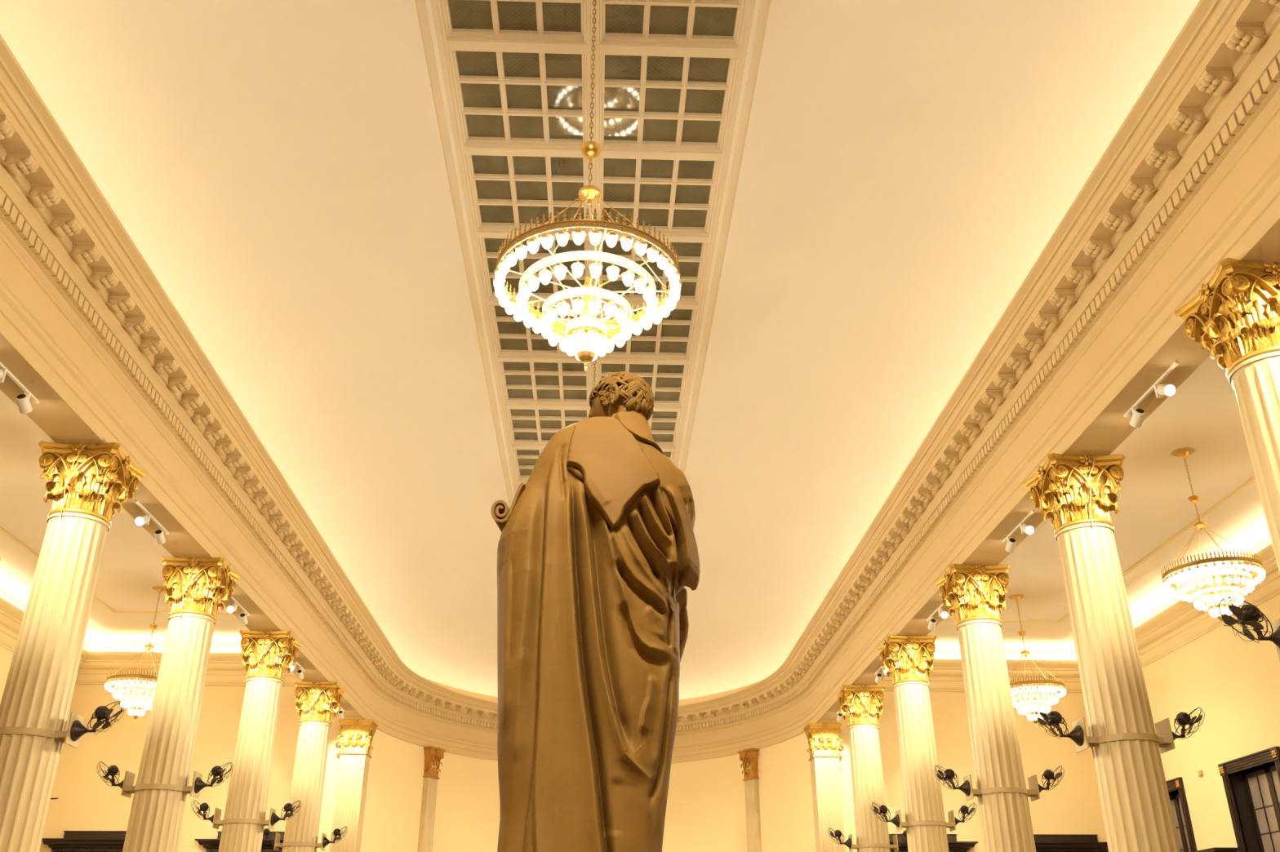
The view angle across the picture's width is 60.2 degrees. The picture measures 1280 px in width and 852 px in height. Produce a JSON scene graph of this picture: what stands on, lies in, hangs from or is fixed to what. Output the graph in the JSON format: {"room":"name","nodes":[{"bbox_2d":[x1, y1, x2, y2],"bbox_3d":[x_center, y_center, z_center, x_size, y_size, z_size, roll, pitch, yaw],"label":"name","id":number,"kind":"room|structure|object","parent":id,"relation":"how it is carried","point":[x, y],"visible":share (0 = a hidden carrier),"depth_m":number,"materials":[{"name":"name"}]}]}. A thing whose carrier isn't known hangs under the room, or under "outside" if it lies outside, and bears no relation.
{"room":"grand columned hall","nodes":[
{"label":"grand columned hall","id":0,"kind":"room"},
{"bbox_2d":[0,589,26,704],"bbox_3d":[-15.147,1.722,11.009,0.450,9.750,40.400,1,-26,-2],"label":"wall","id":1,"kind":"structure","parent":0,"point":[6,655],"depth_m":26.99,"materials":[{"name":"beige paint"}]},
{"bbox_2d":[0,597,302,686],"bbox_3d":[-11.100,-1.943,12.792,7.640,0.840,40.100,1,-26,-2],"label":"trim","id":2,"kind":"structure","parent":1,"relation":"attached to","point":[223,668],"depth_m":30.55,"materials":[{"name":"beige paint"}]},
{"bbox_2d":[0,389,249,642],"bbox_3d":[-11.236,-2.666,13.306,7.980,0.150,40.400,1,-26,-2],"label":"ceiling","id":3,"kind":"structure","parent":0,"point":[131,564],"depth_m":24.55,"materials":[{"name":"white paint"}]},
{"bbox_2d":[0,526,231,613],"bbox_3d":[-10.494,-3.257,11.876,4.850,0.060,37.060,1,-26,-2],"label":"trim","id":4,"kind":"structure","parent":3,"relation":"attached to","point":[10,535],"depth_m":27.38,"materials":[{"name":"beige paint"}]},
{"bbox_2d":[104,586,165,723],"bbox_3d":[-11.583,5.367,25.986,1.572,3.190,1.570,1,-26,-2],"label":"chandelier","id":5,"kind":"object","parent":3,"relation":"hanging from","point":[136,706],"visible":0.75,"depth_m":25.25,"materials":[{"name":"clear glass"}]},
{"bbox_2d":[39,641,362,851],"bbox_3d":[-11.668,10.319,28.663,8.545,9.750,1.410,1,-26,-2],"label":"wall","id":6,"kind":"structure","parent":0,"point":[84,802],"depth_m":29.71,"materials":[{"name":"beige paint"}]},
{"bbox_2d":[0,361,39,404],"bbox_3d":[-6.977,-0.558,12.249,0.034,0.032,1.300,1,-26,-2],"label":"track","id":7,"kind":"object","parent":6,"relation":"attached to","point":[9,374],"visible":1,"depth_m":12.39,"materials":[{"name":"white metal"}]},
{"bbox_2d":[0,368,7,382],"bbox_3d":[-6.966,-0.564,11.926,0.133,0.250,0.283,1,-26,-2],"label":"track spotlight","id":8,"kind":"object","parent":7,"relation":"attached to","point":[2,371],"visible":1,"depth_m":12.03,"materials":[{"name":"beige metal"}]},
{"bbox_2d":[15,392,32,413],"bbox_3d":[-6.991,-0.269,12.535,0.133,0.248,0.223,1,-26,-2],"label":"track spotlight","id":9,"kind":"object","parent":7,"relation":"attached to","point":[24,406],"visible":1,"depth_m":12.49,"materials":[{"name":"beige metal"}]},
{"bbox_2d":[41,831,126,851],"bbox_3d":[-14.057,12.640,27.674,2.800,4.710,0.380,1,-26,-2],"label":"door","id":10,"kind":"structure","parent":6,"relation":"in","point":[73,841],"depth_m":28.52,"materials":[{"name":"brown wood"}]},
{"bbox_2d":[134,500,168,534],"bbox_3d":[-7.137,1.348,16.163,0.034,0.032,1.300,1,-26,-2],"label":"track","id":11,"kind":"object","parent":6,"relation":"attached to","point":[136,502],"visible":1,"depth_m":16.10,"materials":[{"name":"white metal"}]},
{"bbox_2d":[134,514,151,525],"bbox_3d":[-7.126,1.342,15.839,0.133,0.250,0.283,1,-26,-2],"label":"track spotlight","id":12,"kind":"object","parent":11,"relation":"attached to","point":[144,519],"visible":1,"depth_m":15.72,"materials":[{"name":"beige metal"}]},
{"bbox_2d":[154,528,165,545],"bbox_3d":[-7.151,1.637,16.449,0.133,0.248,0.223,1,-26,-2],"label":"track spotlight","id":13,"kind":"object","parent":11,"relation":"attached to","point":[159,536],"visible":1,"depth_m":16.40,"materials":[{"name":"beige metal"}]},
{"bbox_2d":[0,34,398,717],"bbox_3d":[-6.553,-1.811,12.301,1.400,2.270,39.000,1,-26,-2],"label":"entablature","id":14,"kind":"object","parent":6,"relation":"attached to","point":[87,327],"depth_m":14.38,"materials":[{"name":"beige paint"}]},
{"bbox_2d":[195,831,284,851],"bbox_3d":[-10.109,12.703,27.804,2.800,4.710,0.380,1,-26,-2],"label":"door","id":15,"kind":"structure","parent":6,"relation":"in","point":[211,845],"depth_m":28.64,"materials":[{"name":"brown wood"}]},
{"bbox_2d":[230,596,249,616],"bbox_3d":[-7.296,3.254,20.076,0.034,0.032,1.300,1,-26,-2],"label":"track","id":16,"kind":"object","parent":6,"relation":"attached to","point":[231,597],"visible":0.64,"depth_m":20.13,"materials":[{"name":"white metal"}]},
{"bbox_2d":[226,602,237,613],"bbox_3d":[-7.286,3.248,19.753,0.133,0.250,0.283,1,-26,-2],"label":"track spotlight","id":17,"kind":"object","parent":16,"relation":"attached to","point":[233,607],"visible":1,"depth_m":19.63,"materials":[{"name":"beige metal"}]},
{"bbox_2d":[239,611,248,625],"bbox_3d":[-7.311,3.543,20.362,0.133,0.248,0.223,1,-26,-2],"label":"track spotlight","id":18,"kind":"object","parent":16,"relation":"attached to","point":[243,620],"visible":1,"depth_m":20.31,"materials":[{"name":"beige metal"}]},
{"bbox_2d":[295,661,304,671],"bbox_3d":[-7.456,5.160,23.990,0.034,0.032,1.300,1,-26,-2],"label":"track","id":19,"kind":"object","parent":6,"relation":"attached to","point":[297,664],"visible":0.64,"depth_m":24.18,"materials":[{"name":"white metal"}]},
{"bbox_2d":[288,662,296,671],"bbox_3d":[-7.446,5.154,23.667,0.133,0.250,0.283,1,-26,-2],"label":"track spotlight","id":20,"kind":"object","parent":19,"relation":"attached to","point":[292,668],"visible":0.72,"depth_m":23.56,"materials":[{"name":"beige metal"}]},
{"bbox_2d":[297,668,303,679],"bbox_3d":[-7.470,5.449,24.276,0.133,0.248,0.223,1,-26,-2],"label":"track spotlight","id":21,"kind":"object","parent":19,"relation":"attached to","point":[300,673],"visible":1,"depth_m":24.23,"materials":[{"name":"beige metal"}]},
{"bbox_2d":[360,728,816,851],"bbox_3d":[-1.448,13.174,31.943,12.777,7.485,7.448,1,-26,-2],"label":"wall","id":22,"kind":"structure","parent":0,"point":[705,812],"depth_m":33.36,"materials":[{"name":"beige paint"}]},
{"bbox_2d":[360,657,819,763],"bbox_3d":[-1.429,8.662,33.544,12.280,2.040,7.960,1,-26,-2],"label":"curved entablature","id":23,"kind":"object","parent":22,"relation":"attached to","point":[405,705],"depth_m":33.82,"materials":[{"name":"beige paint"}]},
{"bbox_2d":[0,0,1199,699],"bbox_3d":[-0.713,-1.293,16.701,12.220,1.150,46.930,1,-26,-2],"label":"ceiling","id":24,"kind":"structure","parent":0,"point":[277,167],"depth_m":15.05,"materials":[{"name":"white paint"}]},
{"bbox_2d":[414,0,771,508],"bbox_3d":[-0.519,-4.186,12.246,3.720,0.190,31.979,1,-26,-2],"label":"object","id":25,"kind":"structure","parent":24,"relation":"attached to","point":[668,74],"depth_m":13.78,"materials":[{"name":"beige paint"}]},
{"bbox_2d":[493,0,681,371],"bbox_3d":[-0.438,-2.593,9.927,1.572,4.796,1.570,1,-26,-2],"label":"chandelier","id":26,"kind":"object","parent":25,"relation":"hanging from","point":[586,336],"visible":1,"depth_m":8.89,"materials":[{"name":"clear glass"}]},
{"bbox_2d":[593,360,595,384],"bbox_3d":[-0.699,0.513,16.306,1.572,4.796,1.570,1,-26,-2],"label":"chandelier","id":27,"kind":"object","parent":25,"relation":"hanging from","point":[594,360],"visible":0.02,"depth_m":16.98,"materials":[{"name":"gold metal"}]},
{"bbox_2d":[817,648,1106,851],"bbox_3d":[9.053,10.649,29.349,8.545,9.750,1.410,1,-26,-2],"label":"wall","id":28,"kind":"structure","parent":0,"point":[1073,807],"depth_m":30.45,"materials":[{"name":"beige paint"}]},
{"bbox_2d":[888,834,977,851],"bbox_3d":[7.539,12.984,28.389,2.800,4.710,0.380,1,-26,-2],"label":"door","id":29,"kind":"structure","parent":28,"relation":"in","point":[954,846],"depth_m":29.25,"materials":[{"name":"brown wood"}]},
{"bbox_2d":[926,603,945,621],"bbox_3d":[5.489,3.411,20.405,0.034,0.032,1.300,1,-26,-2],"label":"track","id":30,"kind":"object","parent":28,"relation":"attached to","point":[935,611],"visible":0.64,"depth_m":20.47,"materials":[{"name":"white metal"}]},
{"bbox_2d":[927,617,936,631],"bbox_3d":[5.475,3.701,20.691,0.133,0.248,0.223,1,-26,-2],"label":"track spotlight","id":31,"kind":"object","parent":30,"relation":"attached to","point":[931,626],"visible":1,"depth_m":20.64,"materials":[{"name":"beige metal"}]},
{"bbox_2d":[937,608,947,618],"bbox_3d":[5.500,3.406,20.082,0.133,0.250,0.283,1,-26,-2],"label":"track spotlight","id":32,"kind":"object","parent":30,"relation":"attached to","point":[944,615],"visible":1,"depth_m":19.96,"materials":[{"name":"beige metal"}]},
{"bbox_2d":[1002,510,1035,542],"bbox_3d":[5.649,1.505,16.491,0.034,0.032,1.300,1,-26,-2],"label":"track","id":33,"kind":"object","parent":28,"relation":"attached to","point":[1032,512],"visible":1,"depth_m":16.44,"materials":[{"name":"white metal"}]},
{"bbox_2d":[1004,536,1016,552],"bbox_3d":[5.635,1.795,16.777,0.133,0.248,0.223,1,-26,-2],"label":"track spotlight","id":34,"kind":"object","parent":33,"relation":"attached to","point":[1010,548],"visible":1,"depth_m":16.72,"materials":[{"name":"beige metal"}]},
{"bbox_2d":[1019,523,1034,534],"bbox_3d":[5.660,1.500,16.168,0.133,0.250,0.283,1,-26,-2],"label":"track spotlight","id":35,"kind":"object","parent":33,"relation":"attached to","point":[1024,528],"visible":1,"depth_m":16.05,"materials":[{"name":"beige metal"}]},
{"bbox_2d":[785,0,1279,720],"bbox_3d":[5.419,-1.620,12.697,1.400,2.270,39.000,1,-26,-2],"label":"entablature","id":36,"kind":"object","parent":28,"relation":"attached to","point":[1188,182],"depth_m":12.87,"materials":[{"name":"beige paint"}]},
{"bbox_2d":[1033,834,1108,851],"bbox_3d":[11.356,13.045,28.515,2.800,4.710,0.380,1,-26,-2],"label":"door","id":37,"kind":"structure","parent":28,"relation":"in","point":[1043,842],"depth_m":29.39,"materials":[{"name":"brown wood"}]},
{"bbox_2d":[1124,361,1178,417],"bbox_3d":[5.809,-0.401,12.578,0.034,0.032,1.300,1,-26,-2],"label":"track","id":38,"kind":"object","parent":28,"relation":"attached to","point":[1175,364],"visible":1,"depth_m":12.51,"materials":[{"name":"white metal"}]},
{"bbox_2d":[1129,407,1145,427],"bbox_3d":[5.795,-0.111,12.864,0.133,0.248,0.223,1,-26,-2],"label":"track spotlight","id":39,"kind":"object","parent":38,"relation":"attached to","point":[1136,420],"visible":1,"depth_m":12.81,"materials":[{"name":"beige metal"}]},
{"bbox_2d":[1153,383,1176,398],"bbox_3d":[5.819,-0.406,12.255,0.133,0.250,0.283,1,-26,-2],"label":"track spotlight","id":40,"kind":"object","parent":38,"relation":"attached to","point":[1169,390],"visible":1,"depth_m":12.15,"materials":[{"name":"beige metal"}]},
{"bbox_2d":[927,355,1270,650],"bbox_3d":[10.050,-2.328,14.010,7.980,0.150,40.400,1,-26,-2],"label":"ceiling","id":41,"kind":"structure","parent":0,"point":[1202,414],"depth_m":22.49,"materials":[{"name":"white paint"}]},
{"bbox_2d":[1008,594,1066,727],"bbox_3d":[9.306,5.646,26.592,1.572,3.170,1.570,1,-26,-2],"label":"chandelier","id":42,"kind":"object","parent":41,"relation":"hanging from","point":[1029,708],"visible":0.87,"depth_m":25.88,"materials":[{"name":"clear glass"}]},
{"bbox_2d":[942,475,1255,622],"bbox_3d":[9.423,-2.940,12.535,4.850,0.060,37.060,1,-26,-2],"label":"trim","id":43,"kind":"structure","parent":41,"relation":"attached to","point":[1252,479],"depth_m":23.39,"materials":[{"name":"beige paint"}]},
{"bbox_2d":[1160,447,1265,625],"bbox_3d":[9.622,1.874,18.869,1.572,3.150,1.570,1,-26,-2],"label":"chandelier","id":44,"kind":"object","parent":41,"relation":"hanging from","point":[1219,589],"visible":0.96,"depth_m":18.24,"materials":[{"name":"clear glass"}]},
{"bbox_2d":[1132,536,1279,851],"bbox_3d":[13.963,2.185,11.972,0.450,9.750,40.400,1,-26,-2],"label":"wall","id":45,"kind":"structure","parent":0,"point":[1235,682],"depth_m":25.32,"materials":[{"name":"beige paint"}]},
{"bbox_2d":[876,543,1279,693],"bbox_3d":[9.925,-1.609,13.488,7.640,0.840,40.100,1,-26,-2],"label":"trim","id":46,"kind":"structure","parent":45,"relation":"attached to","point":[1181,624],"depth_m":27.77,"materials":[{"name":"beige paint"}]},
{"bbox_2d":[1165,777,1197,851],"bbox_3d":[13.263,11.314,26.731,0.562,5.060,2.360,1,-26,-2],"label":"window","id":47,"kind":"structure","parent":45,"relation":"in","point":[1179,803],"depth_m":27.15,"materials":[{"name":"brown wood"}]},
{"bbox_2d":[1197,770,1203,777],"bbox_3d":[13.146,8.162,25.901,0.070,0.140,0.120,1,-26,-2],"label":"wall sensor","id":48,"kind":"object","parent":45,"relation":"attached to","point":[1200,772],"visible":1,"depth_m":25.86,"materials":[{"name":"white plastic"}]},
{"bbox_2d":[1217,746,1279,851],"bbox_3d":[13.419,9.459,22.922,0.562,5.060,2.360,1,-26,-2],"label":"door frame","id":49,"kind":"structure","parent":45,"relation":"in","point":[1253,798],"depth_m":24.17,"materials":[{"name":"brown wood"}]},
{"bbox_3d":[-0.716,7.869,12.389,29.280,0.100,47.800,1,-26,-2],"label":"floor","id":50,"kind":"structure","parent":0,"visible":0},
{"bbox_2d":[0,440,146,851],"bbox_3d":[-7.059,3.760,12.654,1.200,7.522,1.200,1,-26,-2],"label":"column","id":51,"kind":"structure","parent":50,"relation":"on","point":[38,691],"depth_m":13.08,"materials":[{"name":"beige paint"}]},
{"bbox_2d":[0,727,66,743],"bbox_3d":[-7.059,3.584,12.739,1.000,0.076,0.756,1,-26,-2],"label":"band","id":52,"kind":"object","parent":51,"relation":"attached to","point":[60,735],"visible":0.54,"depth_m":12.47,"materials":[{"name":"beige metal"}]},
{"bbox_2d":[64,701,124,748],"bbox_3d":[-6.306,3.459,12.831,0.508,0.504,0.459,1,-26,-2],"label":"wall fan","id":53,"kind":"object","parent":52,"relation":"attached to","point":[76,729],"visible":1,"depth_m":12.78,"materials":[{"name":"metal"}]},
{"bbox_2d":[59,445,88,516],"bbox_3d":[-7.014,0.663,13.716,0.192,0.962,0.208,1,-26,-2],"label":"cable","id":54,"kind":"object","parent":51,"relation":"attached to","point":[85,446],"visible":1,"depth_m":13.63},
{"bbox_2d":[122,556,240,851],"bbox_3d":[-7.219,5.666,16.567,1.200,7.522,1.200,1,-26,-2],"label":"column","id":55,"kind":"structure","parent":50,"relation":"on","point":[155,821],"depth_m":17.00,"materials":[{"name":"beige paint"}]},
{"bbox_2d":[123,783,191,794],"bbox_3d":[-7.219,5.490,16.653,1.000,0.076,0.756,1,-26,-2],"label":"band","id":56,"kind":"object","parent":55,"relation":"attached to","point":[131,789],"visible":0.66,"depth_m":16.41,"materials":[{"name":"beige metal"}]},
{"bbox_2d":[96,761,135,798],"bbox_3d":[-7.972,5.341,16.695,0.508,0.504,0.459,1,-26,-2],"label":"wall fan","id":57,"kind":"object","parent":56,"relation":"attached to","point":[129,778],"visible":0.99,"depth_m":16.68,"materials":[{"name":"metal"}]},
{"bbox_2d":[190,762,233,798],"bbox_3d":[-6.465,5.365,16.745,0.508,0.504,0.459,1,-26,-2],"label":"wall fan","id":58,"kind":"object","parent":56,"relation":"attached to","point":[197,784],"visible":1,"depth_m":16.69,"materials":[{"name":"metal"}]},
{"bbox_2d":[179,560,199,617],"bbox_3d":[-7.174,2.569,17.630,0.192,0.962,0.208,1,-26,-2],"label":"cable","id":59,"kind":"object","parent":55,"relation":"attached to","point":[197,560],"visible":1,"depth_m":17.54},
{"bbox_2d":[217,630,302,851],"bbox_3d":[-7.379,7.572,20.481,1.200,7.522,1.200,1,-26,-2],"label":"column","id":60,"kind":"structure","parent":50,"relation":"on","point":[251,775],"depth_m":21.03,"materials":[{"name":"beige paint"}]},
{"bbox_2d":[213,818,268,826],"bbox_3d":[-7.379,7.396,20.567,1.000,0.076,0.756,1,-26,-2],"label":"band","id":61,"kind":"object","parent":60,"relation":"attached to","point":[265,823],"visible":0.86,"depth_m":20.33,"materials":[{"name":"beige metal"}]},
{"bbox_2d":[191,800,222,829],"bbox_3d":[-8.132,7.247,20.608,0.508,0.504,0.459,1,-26,-2],"label":"wall fan","id":62,"kind":"object","parent":61,"relation":"attached to","point":[204,807],"visible":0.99,"depth_m":20.59,"materials":[{"name":"metal"}]},
{"bbox_2d":[267,800,302,830],"bbox_3d":[-6.625,7.271,20.658,0.508,0.504,0.459,1,-26,-2],"label":"wall fan","id":63,"kind":"object","parent":61,"relation":"attached to","point":[273,818],"visible":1,"depth_m":20.61,"materials":[{"name":"metal"}]},
{"bbox_2d":[256,632,271,679],"bbox_3d":[-7.334,4.475,21.544,0.192,0.962,0.208,1,-26,-2],"label":"cable","id":64,"kind":"object","parent":60,"relation":"attached to","point":[269,633],"visible":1,"depth_m":21.46,"materials":[{"name":"white plastic"}]},
{"bbox_2d":[281,680,345,851],"bbox_3d":[-7.538,9.478,24.395,1.200,7.522,1.200,1,-26,-2],"label":"column","id":65,"kind":"structure","parent":50,"relation":"on","point":[310,761],"depth_m":25.05,"materials":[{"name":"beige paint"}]},
{"bbox_2d":[275,842,321,848],"bbox_3d":[-7.538,9.302,24.480,1.000,0.076,0.756,1,-26,-2],"label":"band","id":66,"kind":"object","parent":65,"relation":"attached to","point":[284,844],"visible":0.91,"depth_m":24.25,"materials":[{"name":"beige metal"}]},
{"bbox_2d":[262,828,280,851],"bbox_3d":[-8.292,9.153,24.522,0.508,0.504,0.459,1,-26,-2],"label":"wall fan","id":67,"kind":"object","parent":66,"relation":"attached to","point":[266,832],"visible":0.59,"depth_m":24.50,"materials":[{"name":"metal"}]},
{"bbox_2d":[320,826,347,851],"bbox_3d":[-6.785,9.177,24.572,0.508,0.504,0.459,1,-26,-2],"label":"wall fan","id":68,"kind":"object","parent":66,"relation":"attached to","point":[325,842],"visible":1,"depth_m":24.52,"materials":[{"name":"metal"}]},
{"bbox_2d":[308,683,319,724],"bbox_3d":[-7.494,6.381,25.457,0.192,0.962,0.208,1,-26,-2],"label":"cable","id":69,"kind":"object","parent":65,"relation":"attached to","point":[319,683],"visible":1,"depth_m":25.38,"materials":[{"name":"white plastic"}]},
{"bbox_2d":[328,720,377,851],"bbox_3d":[-7.633,11.385,28.299,0.919,7.512,0.823,1,-26,-2],"label":"pilaster","id":70,"kind":"object","parent":50,"relation":"on","point":[356,738],"visible":1,"depth_m":29.08,"materials":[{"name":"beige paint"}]},
{"bbox_2d":[417,746,445,851],"bbox_3d":[-6.218,13.136,31.894,0.373,7.512,0.710,-13,-29,25],"label":"pilaster","id":71,"kind":"object","parent":50,"relation":"on","point":[433,755],"visible":1,"depth_m":32.86,"materials":[{"name":"beige paint"}]},
{"bbox_2d":[737,747,761,851],"bbox_3d":[3.314,13.288,32.210,0.373,7.512,0.710,15,-30,-28],"label":"pilaster","id":72,"kind":"object","parent":50,"relation":"on","point":[749,757],"visible":1,"depth_m":33.19,"materials":[{"name":"beige paint"}]},
{"bbox_2d":[803,723,845,851],"bbox_3d":[5.018,11.586,28.717,0.919,7.512,0.823,1,-26,-2],"label":"column","id":73,"kind":"structure","parent":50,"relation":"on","point":[824,741],"depth_m":29.51,"materials":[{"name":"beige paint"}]},
{"bbox_2d":[835,684,890,851],"bbox_3d":[5.247,9.636,24.723,1.200,7.522,1.200,1,-26,-2],"label":"column","id":74,"kind":"structure","parent":50,"relation":"on","point":[868,785],"depth_m":25.38,"materials":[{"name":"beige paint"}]},
{"bbox_2d":[859,686,869,727],"bbox_3d":[5.230,6.538,25.784,0.192,0.962,0.209,1,-26,-2],"label":"cable","id":75,"kind":"object","parent":74,"relation":"attached to","point":[860,686],"visible":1,"depth_m":25.69,"materials":[{"name":"white"}]},
{"bbox_2d":[853,843,897,849],"bbox_3d":[5.247,9.460,24.809,1.000,0.076,0.756,1,-26,-2],"label":"band","id":76,"kind":"object","parent":74,"relation":"attached to","point":[873,845],"visible":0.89,"depth_m":24.56,"materials":[{"name":"beige metal"}]},
{"bbox_2d":[827,827,853,851],"bbox_3d":[4.493,9.311,24.851,0.508,0.504,0.459,1,-26,-2],"label":"wall fan","id":77,"kind":"object","parent":76,"relation":"attached to","point":[837,833],"visible":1,"depth_m":24.81,"materials":[{"name":"metal"}]},
{"bbox_2d":[892,830,906,851],"bbox_3d":[6.000,9.335,24.901,0.508,0.504,0.459,1,-26,-2],"label":"wall fan","id":78,"kind":"object","parent":76,"relation":"attached to","point":[895,842],"visible":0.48,"depth_m":24.87,"materials":[{"name":"metal"}]},
{"bbox_2d":[875,635,949,851],"bbox_3d":[5.407,7.730,20.810,1.200,7.522,1.200,1,-26,-2],"label":"column","id":79,"kind":"structure","parent":50,"relation":"on","point":[909,656],"depth_m":21.36,"materials":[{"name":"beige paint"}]},
{"bbox_2d":[901,820,954,827],"bbox_3d":[5.407,7.553,20.895,1.000,0.076,0.756,1,-26,-2],"label":"band","id":80,"kind":"object","parent":79,"relation":"attached to","point":[904,824],"visible":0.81,"depth_m":20.65,"materials":[{"name":"beige metal"}]},
{"bbox_2d":[870,802,902,831],"bbox_3d":[4.653,7.405,20.937,0.508,0.504,0.459,1,-26,-2],"label":"wall fan","id":81,"kind":"object","parent":80,"relation":"attached to","point":[896,820],"visible":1,"depth_m":20.90,"materials":[{"name":"metal"}]},
{"bbox_2d":[947,803,976,831],"bbox_3d":[6.160,7.429,20.987,0.508,0.504,0.459,1,-26,-2],"label":"wall fan","id":82,"kind":"object","parent":80,"relation":"attached to","point":[964,810],"visible":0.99,"depth_m":20.97,"materials":[{"name":"metal"}]},
{"bbox_2d":[934,564,1035,851],"bbox_3d":[5.566,5.824,16.896,1.200,7.522,1.200,1,-26,-2],"label":"column","id":83,"kind":"structure","parent":50,"relation":"on","point":[974,593],"depth_m":17.34,"materials":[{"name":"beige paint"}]},
{"bbox_2d":[973,786,1037,797],"bbox_3d":[5.566,5.647,16.982,1.000,0.076,0.756,1,-26,-2],"label":"band","id":84,"kind":"object","parent":83,"relation":"attached to","point":[1030,793],"visible":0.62,"depth_m":16.74,"materials":[{"name":"beige metal"}]},
{"bbox_2d":[933,765,973,801],"bbox_3d":[4.813,5.499,17.024,0.508,0.504,0.459,1,-26,-2],"label":"wall fan","id":85,"kind":"object","parent":84,"relation":"attached to","point":[966,788],"visible":1,"depth_m":16.98,"materials":[{"name":"metal"}]},
{"bbox_2d":[1027,766,1064,801],"bbox_3d":[6.320,5.523,17.073,0.508,0.504,0.459,1,-26,-2],"label":"wall fan","id":86,"kind":"object","parent":84,"relation":"attached to","point":[1048,775],"visible":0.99,"depth_m":17.05,"materials":[{"name":"metal"}]},
{"bbox_2d":[1022,453,1180,851],"bbox_3d":[5.726,3.918,12.982,1.200,7.522,1.200,1,-26,-2],"label":"column","id":87,"kind":"structure","parent":50,"relation":"on","point":[1137,814],"depth_m":13.30,"materials":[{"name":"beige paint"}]},
{"bbox_2d":[1089,457,1094,527],"bbox_3d":[5.771,0.821,14.045,0.192,0.962,0.208,1,-26,-2],"label":"cable","id":88,"kind":"object","parent":87,"relation":"attached to","point":[1094,457],"visible":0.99,"depth_m":13.96,"materials":[{"name":"white plastic"}]},
{"bbox_2d":[1087,733,1172,748],"bbox_3d":[5.726,3.741,13.068,1.000,0.076,0.756,1,-26,-2],"label":"band","id":89,"kind":"object","parent":87,"relation":"attached to","point":[1162,741],"visible":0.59,"depth_m":12.83,"materials":[{"name":"beige metal"}]},
{"bbox_2d":[1033,706,1088,753],"bbox_3d":[4.973,3.593,13.110,0.508,0.504,0.459,1,-26,-2],"label":"wall fan","id":90,"kind":"object","parent":89,"relation":"attached to","point":[1078,735],"visible":1,"depth_m":13.07,"materials":[{"name":"metal"}]},
{"bbox_2d":[1154,707,1204,753],"bbox_3d":[6.480,3.617,13.160,0.508,0.504,0.459,1,-26,-2],"label":"wall fan","id":91,"kind":"object","parent":89,"relation":"attached to","point":[1163,729],"visible":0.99,"depth_m":13.14,"materials":[{"name":"metal"}]},
{"bbox_2d":[1192,847,1238,851],"bbox_3d":[12.910,11.414,24.241,0.530,3.900,1.600,1,-26,-2],"label":"display cabinet","id":92,"kind":"object","parent":50,"relation":"on","point":[1215,849],"visible":1,"depth_m":24.37,"materials":[{"name":"brown wood"}]},
{"bbox_2d":[1173,257,1279,574],"bbox_3d":[5.886,2.012,9.069,1.200,7.522,1.200,1,-26,-2],"label":"column","id":93,"kind":"structure","parent":50,"relation":"on","point":[1237,312],"depth_m":10.17,"materials":[{"name":"beige paint"}]},
{"bbox_3d":[5.886,1.836,9.155,1.000,0.076,0.756,1,-26,-2],"label":"band","id":94,"kind":"object","parent":93,"relation":"attached to","visible":0},
{"bbox_2d":[1217,597,1279,661],"bbox_3d":[5.133,1.687,9.196,0.508,0.504,0.459,1,-26,-2],"label":"wall fan","id":95,"kind":"object","parent":94,"relation":"attached to","point":[1248,615],"visible":1,"depth_m":9.19,"materials":[{"name":"metal"}]},
{"bbox_3d":[-0.228,2.477,3.259,1.240,1.600,1.200,1,-26,-2],"label":"pedestal","id":96,"kind":"object","parent":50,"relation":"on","visible":0},
{"bbox_2d":[490,371,700,851],"bbox_3d":[-0.228,0.761,4.094,0.920,2.216,0.880,1,-26,-2],"label":"statue","id":97,"kind":"object","parent":96,"relation":"on","point":[597,553],"visible":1,"depth_m":3.80,"materials":[{"name":"brown stone"}]},
{"bbox_3d":[-7.616,7.066,27.904,0.034,0.032,1.300,1,-26,-2],"label":"track","id":98,"kind":"object","parent":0,"visible":0},
{"bbox_2d":[337,709,344,719],"bbox_3d":[-7.630,7.357,28.188,0.133,0.252,0.223,1,-26,-2],"label":"track spotlight","id":99,"kind":"object","parent":98,"relation":"attached to","point":[340,713],"visible":1,"depth_m":28.13,"materials":[{"name":"beige metal"}]},
{"bbox_3d":[5.329,5.317,24.319,0.034,0.032,1.300,1,-26,-2],"label":"track","id":100,"kind":"object","parent":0,"visible":0},
{"bbox_2d":[875,671,881,684],"bbox_3d":[5.315,5.607,24.605,0.133,0.248,0.223,1,-26,-2],"label":"track spotlight","id":101,"kind":"object","parent":100,"relation":"attached to","point":[878,677],"visible":1,"depth_m":24.55,"materials":[{"name":"beige metal"}]},
{"bbox_2d":[882,666,888,675],"bbox_3d":[5.340,5.312,23.995,0.133,0.250,0.283,1,-26,-2],"label":"track spotlight","id":102,"kind":"object","parent":100,"relation":"attached to","point":[884,671],"visible":0.59,"depth_m":23.88,"materials":[{"name":"beige metal"}]},
{"bbox_3d":[5.169,7.223,28.232,0.034,0.032,1.300,1,-26,-2],"label":"track","id":103,"kind":"object","parent":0,"visible":0},
{"bbox_2d":[836,711,842,722],"bbox_3d":[5.155,7.514,28.516,0.133,0.252,0.223,1,-26,-2],"label":"track spotlight","id":104,"kind":"object","parent":103,"relation":"attached to","point":[839,717],"visible":1,"depth_m":28.46,"materials":[{"name":"beige metal"}]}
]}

